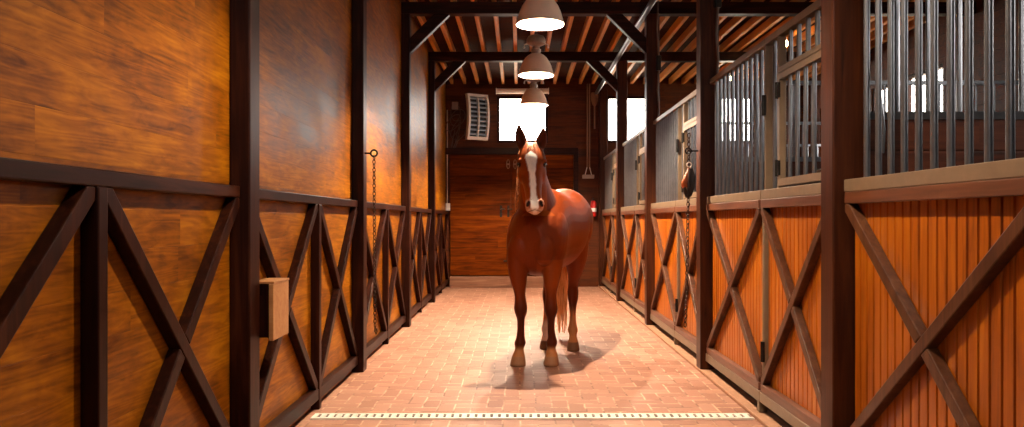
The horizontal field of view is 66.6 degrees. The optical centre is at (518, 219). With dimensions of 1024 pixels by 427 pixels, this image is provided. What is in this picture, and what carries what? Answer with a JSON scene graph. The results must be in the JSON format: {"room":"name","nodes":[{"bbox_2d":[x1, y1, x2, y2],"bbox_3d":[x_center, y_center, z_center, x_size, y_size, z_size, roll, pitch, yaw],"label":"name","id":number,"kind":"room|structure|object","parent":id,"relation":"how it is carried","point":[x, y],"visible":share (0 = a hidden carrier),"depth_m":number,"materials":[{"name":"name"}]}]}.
{"room":"farm building","nodes":[
{"label":"farm building","id":0,"kind":"room"},
{"bbox_2d":[0,0,445,426],"bbox_3d":[-1.450,-0.710,6.500,0.120,3.950,16.800,0,0,0],"label":"wall","id":1,"kind":"structure","parent":0,"point":[130,86],"depth_m":3.15,"materials":[{"name":"brown wood"}]},
{"bbox_2d":[0,157,239,426],"bbox_3d":[-1.360,0.551,2.447,0.060,1.428,2.579,0,0,0],"label":"cross bracing","id":2,"kind":"object","parent":1,"relation":"attached to","point":[92,204],"visible":1,"depth_m":2.49,"materials":[{"name":"brown wood"}]},
{"bbox_2d":[259,188,357,426],"bbox_3d":[-1.360,0.551,5.178,0.060,1.428,2.579,0,0,0],"label":"cross bracing","id":3,"kind":"object","parent":1,"relation":"attached to","point":[314,226],"visible":0.74,"depth_m":5.20,"materials":[{"name":"brown wood"}]},
{"bbox_2d":[367,202,405,355],"bbox_3d":[-1.360,0.551,7.907,0.060,1.428,2.579,0,0,0],"label":"cross bracing","id":4,"kind":"object","parent":1,"relation":"attached to","point":[384,237],"visible":0.75,"depth_m":7.93,"materials":[{"name":"brown wood"}]},
{"bbox_2d":[411,207,431,315],"bbox_3d":[-1.360,0.551,10.637,0.060,1.428,2.579,0,0,0],"label":"cross bracing","id":5,"kind":"object","parent":1,"relation":"attached to","point":[420,239],"visible":0.76,"depth_m":10.66,"materials":[{"name":"brown wood"}]},
{"bbox_2d":[436,210,448,293],"bbox_3d":[-1.360,0.551,13.438,0.060,1.428,2.719,0,0,0],"label":"cross bracing","id":6,"kind":"object","parent":1,"relation":"attached to","point":[441,233],"visible":0.74,"depth_m":13.46,"materials":[{"name":"brown wood"}]},
{"bbox_2d":[292,287,792,426],"bbox_3d":[1.995,1.325,6.500,7.010,0.120,16.800,0,0,0],"label":"floor","id":7,"kind":"structure","parent":0,"point":[455,354],"depth_m":6.39,"materials":[{"name":"beige brick"}]},
{"bbox_2d":[230,0,258,426],"bbox_3d":[-1.340,-0.585,3.812,0.100,3.700,0.145,0,0,0],"label":"timber post","id":8,"kind":"object","parent":7,"relation":"on","point":[244,14],"visible":1,"depth_m":3.74,"materials":[{"name":"brown wood"}]},
{"bbox_2d":[259,278,288,340],"bbox_3d":[-1.278,0.455,4.021,0.112,0.296,0.262,0,0,0],"label":"wooden box","id":9,"kind":"object","parent":8,"relation":"attached to","point":[273,292],"visible":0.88,"depth_m":3.91,"materials":[{"name":"brown wood"}]},
{"bbox_2d":[352,0,366,371],"bbox_3d":[-1.340,-0.585,6.543,0.100,3.700,0.145,0,0,0],"label":"timber post","id":10,"kind":"object","parent":7,"relation":"on","point":[359,7],"visible":1,"depth_m":6.47,"materials":[{"name":"brown wood"}]},
{"bbox_2d":[365,149,377,333],"bbox_3d":[-1.233,0.184,6.520,0.112,1.554,0.025,0,0,0],"label":"hanging chain","id":11,"kind":"object","parent":10,"relation":"hanging from","point":[372,150],"visible":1,"depth_m":6.51,"materials":[{"name":"black metal"}]},
{"bbox_2d":[401,14,410,326],"bbox_3d":[-1.340,-0.585,9.273,0.100,3.700,0.145,0,0,0],"label":"timber post","id":12,"kind":"object","parent":7,"relation":"on","point":[405,18],"visible":1,"depth_m":9.20,"materials":[{"name":"brown wood"}]},
{"bbox_2d":[428,61,435,302],"bbox_3d":[-1.340,-0.585,12.002,0.100,3.700,0.145,0,0,0],"label":"timber post","id":13,"kind":"object","parent":7,"relation":"on","point":[431,64],"visible":1,"depth_m":11.93,"materials":[{"name":"brown wood"}]},
{"bbox_2d":[450,276,542,287],"bbox_3d":[-0.340,1.165,14.684,1.920,0.200,0.208,0,0,0],"label":"step","id":14,"kind":"structure","parent":7,"relation":"on","point":[455,281],"depth_m":14.58,"materials":[{"name":"brown wood"}]},
{"bbox_2d":[310,413,754,419],"bbox_3d":[0.085,1.259,4.997,2.810,0.012,0.125,0,0,0],"label":"drain grate","id":15,"kind":"object","parent":7,"relation":"on","point":[317,416],"visible":1,"depth_m":4.97,"materials":[{"name":"metal"}]},
{"bbox_2d":[506,125,592,366],"bbox_3d":[0.315,0.223,7.409,0.598,2.083,2.011,0,0,18],"label":"horse","id":16,"kind":"object","parent":7,"relation":"on","point":[549,234],"visible":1,"depth_m":6.75},
{"bbox_2d":[599,90,607,286],"bbox_3d":[1.583,-0.585,14.678,0.155,3.700,0.155,0,0,0],"label":"timber post","id":17,"kind":"object","parent":7,"relation":"on","point":[603,94],"visible":0.59,"depth_m":14.60,"materials":[{"name":"brown wood"}]},
{"bbox_2d":[595,0,656,94],"bbox_3d":[1.465,-2.400,7.875,0.068,0.066,13.750,0,0,0],"label":"pipe","id":18,"kind":"object","parent":17,"relation":"attached to","point":[651,3],"visible":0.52,"depth_m":10.52,"materials":[{"name":"silver metal"}]},
{"bbox_2d":[616,61,626,301],"bbox_3d":[1.583,-0.585,12.008,0.155,3.700,0.155,0,0,0],"label":"timber post","id":19,"kind":"object","parent":7,"relation":"on","point":[621,67],"visible":0.62,"depth_m":11.93,"materials":[{"name":"brown wood"}]},
{"bbox_2d":[610,149,615,292],"bbox_3d":[1.587,0.001,12.648,0.094,2.335,1.124,0,0,0],"label":"gate","id":20,"kind":"object","parent":19,"relation":"attached to","point":[613,174],"visible":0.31,"depth_m":12.94,"materials":[{"name":"beige paint"}]},
{"bbox_2d":[428,52,871,91],"bbox_3d":[2.002,-2.276,12.000,6.785,0.598,0.140,0,0,0],"label":"tie beam","id":21,"kind":"structure","parent":19,"relation":"on","point":[458,59],"depth_m":11.93,"materials":[{"name":"brown wood"}]},
{"bbox_2d":[645,14,659,326],"bbox_3d":[1.583,-0.585,9.277,0.155,3.700,0.155,0,0,0],"label":"timber post","id":22,"kind":"object","parent":7,"relation":"on","point":[651,103],"visible":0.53,"depth_m":9.20,"materials":[{"name":"brown wood"}]},
{"bbox_2d":[634,127,644,314],"bbox_3d":[1.587,0.001,9.918,0.094,2.335,1.124,0,0,0],"label":"gate","id":23,"kind":"object","parent":22,"relation":"attached to","point":[639,281],"visible":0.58,"depth_m":10.17,"materials":[{"name":"beige paint"}]},
{"bbox_2d":[401,2,975,53],"bbox_3d":[2.002,-2.276,9.270,6.785,0.598,0.140,0,0,0],"label":"tie beam","id":24,"kind":"structure","parent":22,"relation":"on","point":[439,12],"depth_m":9.20,"materials":[{"name":"brown wood"}]},
{"bbox_2d":[598,285,789,426],"bbox_3d":[1.565,1.252,6.450,0.130,0.025,16.700,0,0,0],"label":"trim","id":25,"kind":"structure","parent":7,"relation":"on","point":[767,419],"depth_m":6.10,"materials":[{"name":"concrete"}]},
{"bbox_2d":[602,152,612,292],"bbox_3d":[1.589,0.036,13.902,0.093,2.407,1.385,0,0,0],"label":"barrier","id":26,"kind":"object","parent":25,"relation":"on","point":[606,213],"visible":0.81,"depth_m":13.93,"materials":[{"name":"beige paint"}]},
{"bbox_2d":[620,133,637,311],"bbox_3d":[1.589,0.036,11.203,0.093,2.407,1.445,0,0,0],"label":"barrier","id":27,"kind":"object","parent":25,"relation":"on","point":[627,291],"visible":0.78,"depth_m":11.19,"materials":[{"name":"beige paint"}]},
{"bbox_2d":[650,103,679,344],"bbox_3d":[1.589,0.036,8.473,0.093,2.407,1.445,0,0,0],"label":"barrier","id":28,"kind":"object","parent":25,"relation":"on","point":[664,222],"visible":0.71,"depth_m":8.42,"materials":[{"name":"beige paint"}]},
{"bbox_2d":[706,39,766,411],"bbox_3d":[1.589,0.036,5.742,0.093,2.407,1.445,0,0,0],"label":"barrier","id":29,"kind":"object","parent":25,"relation":"on","point":[735,220],"visible":0.83,"depth_m":5.62,"materials":[{"name":"beige paint"}]},
{"bbox_2d":[844,0,1023,426],"bbox_3d":[1.589,0.036,3.013,0.093,2.407,1.445,0,0,0],"label":"barrier","id":30,"kind":"object","parent":25,"relation":"on","point":[939,252],"visible":1,"depth_m":2.96,"materials":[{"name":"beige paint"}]},
{"bbox_2d":[696,0,718,371],"bbox_3d":[1.583,-0.585,6.548,0.155,3.700,0.155,0,0,0],"label":"timber post","id":31,"kind":"object","parent":7,"relation":"on","point":[706,57],"visible":0.74,"depth_m":6.47,"materials":[{"name":"brown wood"}]},
{"bbox_2d":[675,90,695,352],"bbox_3d":[1.587,0.001,7.188,0.094,2.335,1.124,0,0,0],"label":"gate","id":32,"kind":"object","parent":31,"relation":"attached to","point":[686,119],"visible":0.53,"depth_m":7.40,"materials":[{"name":"beige paint"}]},
{"bbox_2d":[683,133,697,327],"bbox_3d":[1.443,0.085,6.544,0.122,1.639,0.039,0,0,0],"label":"pull chain","id":33,"kind":"object","parent":31,"relation":"hanging from","point":[688,148],"visible":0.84,"depth_m":6.54,"materials":[{"name":"black metal"}]},
{"bbox_2d":[681,162,695,197],"bbox_3d":[1.403,-0.332,6.469,0.113,0.303,0.081,0,0,0],"label":"chain hoist","id":34,"kind":"object","parent":33,"relation":"hanging from","point":[688,181],"visible":1,"depth_m":6.44,"materials":[{"name":"metal"}]},
{"bbox_2d":[643,144,820,204],"bbox_3d":[3.527,0.034,12.010,3.725,2.402,0.060,0,0,0],"label":"wall","id":35,"kind":"structure","parent":7,"relation":"on","point":[693,144],"depth_m":11.99,"materials":[{"name":"brown wood"}]},
{"bbox_2d":[689,122,820,198],"bbox_3d":[3.527,0.034,9.280,3.725,2.402,0.060,0,0,0],"label":"wall","id":36,"kind":"structure","parent":7,"relation":"on","point":[801,123],"depth_m":9.27,"materials":[{"name":"brown wood"}]},
{"bbox_2d":[821,0,863,426],"bbox_3d":[1.583,-0.585,3.817,0.155,3.700,0.155,0,0,0],"label":"timber post","id":37,"kind":"object","parent":7,"relation":"on","point":[842,21],"visible":0.83,"depth_m":3.74,"materials":[{"name":"brown wood"}]},
{"bbox_2d":[760,0,820,426],"bbox_3d":[1.587,0.001,4.458,0.094,2.335,1.124,0,0,0],"label":"gate","id":38,"kind":"object","parent":37,"relation":"attached to","point":[790,350],"visible":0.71,"depth_m":4.54,"materials":[{"name":"beige paint"}]},
{"bbox_2d":[722,81,1018,194],"bbox_3d":[3.527,0.034,6.550,3.725,2.402,0.060,0,0,0],"label":"wall","id":39,"kind":"structure","parent":7,"relation":"on","point":[884,83],"depth_m":6.53,"materials":[{"name":"brown wood"}]},
{"bbox_2d":[870,0,1023,175],"bbox_3d":[3.527,0.034,3.820,3.725,2.402,0.060,0,0,0],"label":"wall","id":40,"kind":"structure","parent":7,"relation":"on","point":[999,117],"depth_m":3.79,"materials":[{"name":"brown wood"}]},
{"bbox_2d":[446,78,802,286],"bbox_3d":[2.005,-0.710,14.850,6.790,3.950,0.100,0,0,0],"label":"wall","id":41,"kind":"structure","parent":0,"point":[566,102],"depth_m":14.80,"materials":[{"name":"brown wood"}]},
{"bbox_2d":[446,110,449,210],"bbox_3d":[-1.345,-1.130,14.761,0.080,1.910,0.077,0,0,0],"label":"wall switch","id":42,"kind":"object","parent":41,"relation":"attached to","point":[447,203],"visible":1,"depth_m":14.77,"materials":[{"name":"white plastic"}]},
{"bbox_2d":[445,102,466,147],"bbox_3d":[-1.154,-1.754,14.755,0.482,0.962,0.088,0,0,0],"label":"cable bundle","id":43,"kind":"object","parent":41,"relation":"attached to","point":[455,105],"visible":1,"depth_m":14.74,"materials":[{"name":"brown rubber"}]},
{"bbox_2d":[465,93,489,140],"bbox_3d":[-0.774,-1.920,14.578,0.455,0.850,0.462,0,0,0],"label":"vent","id":44,"kind":"object","parent":41,"relation":"attached to","point":[478,111],"visible":1,"depth_m":14.50,"materials":[{"name":"white metal"}]},
{"bbox_2d":[445,148,577,274],"bbox_3d":[-0.133,-0.050,14.735,2.515,2.630,0.123,0,0,0],"label":"door","id":45,"kind":"structure","parent":41,"relation":"in","point":[483,181],"depth_m":14.75,"materials":[{"name":"brown wood"}]},
{"bbox_2d":[497,96,547,142],"bbox_3d":[0.065,-1.910,14.855,0.970,0.890,0.070,0,0,0],"label":"window","id":46,"kind":"structure","parent":41,"relation":"in","point":[498,97],"depth_m":14.82,"materials":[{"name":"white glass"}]},
{"bbox_2d":[496,88,548,93],"bbox_3d":[0.065,-2.438,14.745,1.000,0.105,0.109,0,0,0],"label":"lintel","id":47,"kind":"object","parent":41,"relation":"attached to","point":[498,90],"visible":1,"depth_m":14.70,"materials":[{"name":"brown wood"}]},
{"bbox_2d":[582,84,593,178],"bbox_3d":[1.310,-1.680,14.742,0.220,1.790,0.085,0,0,0],"label":"broom","id":48,"kind":"object","parent":41,"relation":"hanging from","point":[585,176],"visible":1,"depth_m":14.73,"materials":[{"name":"wood"}]},
{"bbox_2d":[590,198,596,216],"bbox_3d":[1.401,-0.241,14.724,0.129,0.352,0.154,0,0,21],"label":"fire extinguisher","id":49,"kind":"object","parent":41,"relation":"attached to","point":[593,205],"visible":0.78,"depth_m":14.67,"materials":[{"name":"red paint"}]},
{"bbox_2d":[591,92,597,128],"bbox_3d":[1.428,-2.070,14.750,0.140,0.690,0.030,0,0,0],"label":"shovel","id":50,"kind":"object","parent":41,"relation":"hanging from","point":[594,98],"visible":0.99,"depth_m":14.74,"materials":[{"name":"brown wood"}]},
{"bbox_2d":[608,96,644,142],"bbox_3d":[2.080,-1.910,14.855,0.840,0.890,0.070,0,0,0],"label":"window","id":51,"kind":"structure","parent":41,"relation":"in","point":[609,97],"depth_m":14.82,"materials":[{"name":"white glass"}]},
{"bbox_2d":[722,96,753,142],"bbox_3d":[4.080,-1.910,14.855,0.760,0.890,0.070,0,0,0],"label":"window","id":52,"kind":"structure","parent":41,"relation":"in","point":[722,96],"depth_m":14.82,"materials":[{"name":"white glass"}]},
{"bbox_2d":[405,0,872,77],"bbox_3d":[1.995,-2.725,6.500,7.010,0.080,16.800,0,0,0],"label":"ceiling","id":53,"kind":"structure","parent":0,"point":[487,22],"depth_m":11.54,"materials":[{"name":"brown wood"}]},
{"bbox_2d":[409,0,452,83],"bbox_3d":[-1.270,-2.630,6.455,0.052,0.108,16.670,0,0,0],"label":"joist","id":54,"kind":"object","parent":53,"relation":"attached to","point":[422,20],"visible":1,"depth_m":11.48,"materials":[{"name":"brown wood"}]},
{"bbox_2d":[429,0,465,83],"bbox_3d":[-1.027,-2.630,6.455,0.052,0.108,16.670,0,0,0],"label":"joist","id":55,"kind":"object","parent":53,"relation":"attached to","point":[443,26],"visible":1,"depth_m":11.40,"materials":[{"name":"brown wood"}]},
{"bbox_2d":[450,0,478,83],"bbox_3d":[-0.784,-2.630,6.455,0.052,0.108,16.670,0,0,0],"label":"joist","id":56,"kind":"object","parent":53,"relation":"attached to","point":[459,20],"visible":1,"depth_m":11.26,"materials":[{"name":"brown wood"}]},
{"bbox_2d":[471,0,491,83],"bbox_3d":[-0.541,-2.630,6.455,0.052,0.108,16.670,0,0,0],"label":"joist","id":57,"kind":"object","parent":53,"relation":"attached to","point":[477,18],"visible":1,"depth_m":11.32,"materials":[{"name":"brown wood"}]},
{"bbox_2d":[491,0,504,83],"bbox_3d":[-0.298,-2.630,6.455,0.052,0.108,16.670,0,0,0],"label":"joist","id":58,"kind":"object","parent":53,"relation":"attached to","point":[496,19],"visible":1,"depth_m":11.26,"materials":[{"name":"brown wood"}]},
{"bbox_2d":[512,0,516,83],"bbox_3d":[-0.055,-2.630,6.455,0.052,0.108,16.670,0,0,0],"label":"joist","id":59,"kind":"object","parent":53,"relation":"attached to","point":[514,17],"visible":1,"depth_m":11.13,"materials":[{"name":"brown wood"}]},
{"bbox_2d":[528,30,534,83],"bbox_3d":[0.188,-2.630,6.455,0.052,0.108,16.670,0,0,0],"label":"joist","id":60,"kind":"object","parent":53,"relation":"attached to","point":[532,32],"visible":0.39,"depth_m":10.99,"materials":[{"name":"brown wood"}]},
{"bbox_2d":[518,31,553,78],"bbox_3d":[0.213,-2.189,9.750,0.449,0.769,0.449,0,0,0],"label":"pendant lamp","id":61,"kind":"object","parent":60,"relation":"hanging from","point":[535,65],"visible":0.99,"depth_m":9.65,"materials":[{"name":"white metal"}]},
{"bbox_2d":[516,0,563,30],"bbox_3d":[0.195,-2.189,7.210,0.449,0.769,0.449,0,0,0],"label":"pendant lamp","id":62,"kind":"object","parent":60,"relation":"hanging from","point":[537,15],"visible":1,"depth_m":7.08,"materials":[{"name":"white metal"}]},
{"bbox_2d":[519,78,547,106],"bbox_3d":[0.232,-2.244,12.290,0.449,0.879,0.449,0,0,0],"label":"pendant lamp","id":63,"kind":"object","parent":53,"relation":"hanging from","point":[533,96],"visible":0.9,"depth_m":12.18,"materials":[{"name":"white metal"}]},
{"bbox_2d":[540,0,557,83],"bbox_3d":[0.431,-2.630,6.455,0.052,0.108,16.670,0,0,0],"label":"joist","id":64,"kind":"object","parent":53,"relation":"attached to","point":[549,32],"visible":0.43,"depth_m":11.22,"materials":[{"name":"brown wood"}]},
{"bbox_2d":[553,0,578,83],"bbox_3d":[0.674,-2.630,6.455,0.052,0.108,16.670,0,0,0],"label":"joist","id":65,"kind":"object","parent":53,"relation":"attached to","point":[570,18],"visible":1,"depth_m":11.32,"materials":[{"name":"brown wood"}]},
{"bbox_2d":[566,0,598,83],"bbox_3d":[0.917,-2.630,6.455,0.052,0.108,16.670,0,0,0],"label":"joist","id":66,"kind":"object","parent":53,"relation":"attached to","point":[588,20],"visible":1,"depth_m":11.30,"materials":[{"name":"brown wood"}]},
{"bbox_2d":[579,0,619,83],"bbox_3d":[1.160,-2.630,6.455,0.052,0.108,16.670,0,0,0],"label":"joist","id":67,"kind":"object","parent":53,"relation":"attached to","point":[606,21],"visible":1,"depth_m":11.27,"materials":[{"name":"brown wood"}]},
{"bbox_2d":[592,0,640,83],"bbox_3d":[1.403,-2.630,6.455,0.052,0.108,16.670,0,0,0],"label":"joist","id":68,"kind":"object","parent":53,"relation":"attached to","point":[618,33],"visible":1,"depth_m":11.49,"materials":[{"name":"brown wood"}]},
{"bbox_2d":[605,0,660,83],"bbox_3d":[1.646,-2.630,6.455,0.052,0.108,16.670,0,0,0],"label":"joist","id":69,"kind":"object","parent":53,"relation":"attached to","point":[640,29],"visible":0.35,"depth_m":11.45,"materials":[{"name":"brown wood"}]},
{"bbox_2d":[656,1,660,117],"bbox_3d":[1.641,-1.879,9.172,0.056,1.389,0.050,0,0,0],"label":"power cord","id":70,"kind":"object","parent":69,"relation":"hanging from","point":[658,57],"visible":0.98,"depth_m":9.16,"materials":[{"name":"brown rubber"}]},
{"bbox_2d":[714,0,721,73],"bbox_3d":[1.641,-1.879,6.442,0.056,1.389,0.050,0,0,0],"label":"power cord","id":71,"kind":"object","parent":69,"relation":"hanging from","point":[717,3],"visible":0.92,"depth_m":6.43,"materials":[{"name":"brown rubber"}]},
{"bbox_2d":[882,26,885,152],"bbox_3d":[1.660,-1.441,3.580,0.038,2.270,0.053,0,0,0],"label":"cable","id":72,"kind":"object","parent":69,"relation":"hanging from","point":[883,117],"visible":0.32,"depth_m":3.56,"materials":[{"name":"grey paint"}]},
{"bbox_2d":[627,0,681,73],"bbox_3d":[1.889,-2.630,6.455,0.052,0.108,16.670,0,0,0],"label":"joist","id":73,"kind":"object","parent":53,"relation":"attached to","point":[663,19],"visible":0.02,"depth_m":10.28,"materials":[{"name":"brown wood"}]},
{"bbox_2d":[630,0,695,83],"bbox_3d":[2.132,-2.630,6.455,0.052,0.108,16.670,0,0,0],"label":"joist","id":74,"kind":"object","parent":53,"relation":"attached to","point":[680,20],"visible":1,"depth_m":11.13,"materials":[{"name":"brown wood"}]},
{"bbox_2d":[643,0,722,83],"bbox_3d":[2.375,-2.630,6.455,0.052,0.108,16.670,0,0,0],"label":"joist","id":75,"kind":"object","parent":53,"relation":"attached to","point":[690,30],"visible":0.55,"depth_m":11.26,"materials":[{"name":"brown wood"}]},
{"bbox_2d":[660,0,743,81],"bbox_3d":[2.618,-2.630,6.455,0.052,0.108,16.670,0,0,0],"label":"joist","id":76,"kind":"object","parent":53,"relation":"attached to","point":[692,45],"visible":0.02,"depth_m":12.07,"materials":[{"name":"brown wood"}]},
{"bbox_2d":[669,0,764,83],"bbox_3d":[2.861,-2.630,6.455,0.052,0.108,16.670,0,0,0],"label":"joist","id":77,"kind":"object","parent":53,"relation":"attached to","point":[735,20],"visible":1,"depth_m":10.87,"materials":[{"name":"brown wood"}]},
{"bbox_2d":[681,0,784,83],"bbox_3d":[3.104,-2.630,6.455,0.052,0.108,16.670,0,0,0],"label":"joist","id":78,"kind":"object","parent":53,"relation":"attached to","point":[754,20],"visible":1,"depth_m":11.07,"materials":[{"name":"brown wood"}]},
{"bbox_2d":[694,0,805,83],"bbox_3d":[3.347,-2.630,6.455,0.052,0.108,16.670,0,0,0],"label":"joist","id":79,"kind":"object","parent":53,"relation":"attached to","point":[772,20],"visible":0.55,"depth_m":10.91,"materials":[{"name":"brown wood"}]},
{"bbox_2d":[719,0,815,71],"bbox_3d":[3.590,-2.630,6.455,0.052,0.108,16.670,0,0,0],"label":"joist","id":80,"kind":"object","parent":53,"relation":"attached to","point":[789,17],"visible":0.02,"depth_m":11.25,"materials":[{"name":"brown wood"}]},
{"bbox_2d":[722,16,820,80],"bbox_3d":[3.833,-2.630,6.455,0.052,0.108,16.670,0,0,0],"label":"joist","id":81,"kind":"object","parent":53,"relation":"attached to","point":[813,18],"visible":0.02,"depth_m":10.60,"materials":[{"name":"brown wood"}]},
{"bbox_2d":[743,20,820,78],"bbox_3d":[4.076,-2.630,6.455,0.052,0.108,16.670,0,0,0],"label":"joist","id":82,"kind":"object","parent":53,"relation":"attached to","point":[813,26],"visible":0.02,"depth_m":11.26,"materials":[{"name":"brown wood"}]},
{"bbox_2d":[748,0,886,80],"bbox_3d":[4.319,-2.630,6.455,0.052,0.108,16.670,0,0,0],"label":"joist","id":83,"kind":"object","parent":53,"relation":"attached to","point":[813,37],"visible":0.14,"depth_m":11.51,"materials":[{"name":"brown wood"}]},
{"bbox_2d":[758,0,909,80],"bbox_3d":[4.562,-2.630,6.455,0.052,0.108,16.670,0,0,0],"label":"joist","id":84,"kind":"object","parent":53,"relation":"attached to","point":[872,18],"visible":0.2,"depth_m":10.06,"materials":[{"name":"brown wood"}]},
{"bbox_2d":[786,0,946,80],"bbox_3d":[5.048,-2.630,6.455,0.052,0.108,16.670,0,0,0],"label":"joist","id":85,"kind":"object","parent":53,"relation":"attached to","point":[910,18],"visible":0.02,"depth_m":11.05,"materials":[{"name":"brown wood"}]},
{"bbox_2d":[800,0,964,80],"bbox_3d":[5.291,-2.630,6.455,0.052,0.108,16.670,0,0,0],"label":"joist","id":86,"kind":"object","parent":53,"relation":"attached to","point":[911,25],"visible":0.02,"depth_m":11.27,"materials":[{"name":"brown wood"}]},
{"bbox_2d":[870,0,924,31],"bbox_3d":[4.805,-2.630,6.455,0.052,0.108,16.670,0,0,0],"label":"joist","id":87,"kind":"object","parent":53,"relation":"attached to","point":[884,18],"visible":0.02,"depth_m":10.26,"materials":[{"name":"brown wood"}]},
{"bbox_2d":[808,0,1018,156],"bbox_3d":[5.450,-0.710,6.500,0.100,3.950,16.800,0,0,0],"label":"wall","id":88,"kind":"structure","parent":0,"point":[999,5],"depth_m":9.25,"materials":[{"name":"brown wood"}]},
{"bbox_2d":[873,85,886,111],"bbox_3d":[5.455,-1.520,11.575,0.070,0.970,0.750,0,0,0],"label":"window","id":89,"kind":"structure","parent":88,"relation":"in","point":[886,85],"depth_m":11.90,"materials":[{"name":"clear glass"}]},
{"bbox_2d":[908,63,942,111],"bbox_3d":[5.455,-1.520,10.440,0.070,0.970,1.020,0,0,0],"label":"window","id":90,"kind":"structure","parent":88,"relation":"in","point":[911,77],"depth_m":10.90,"materials":[{"name":"clear glass"}]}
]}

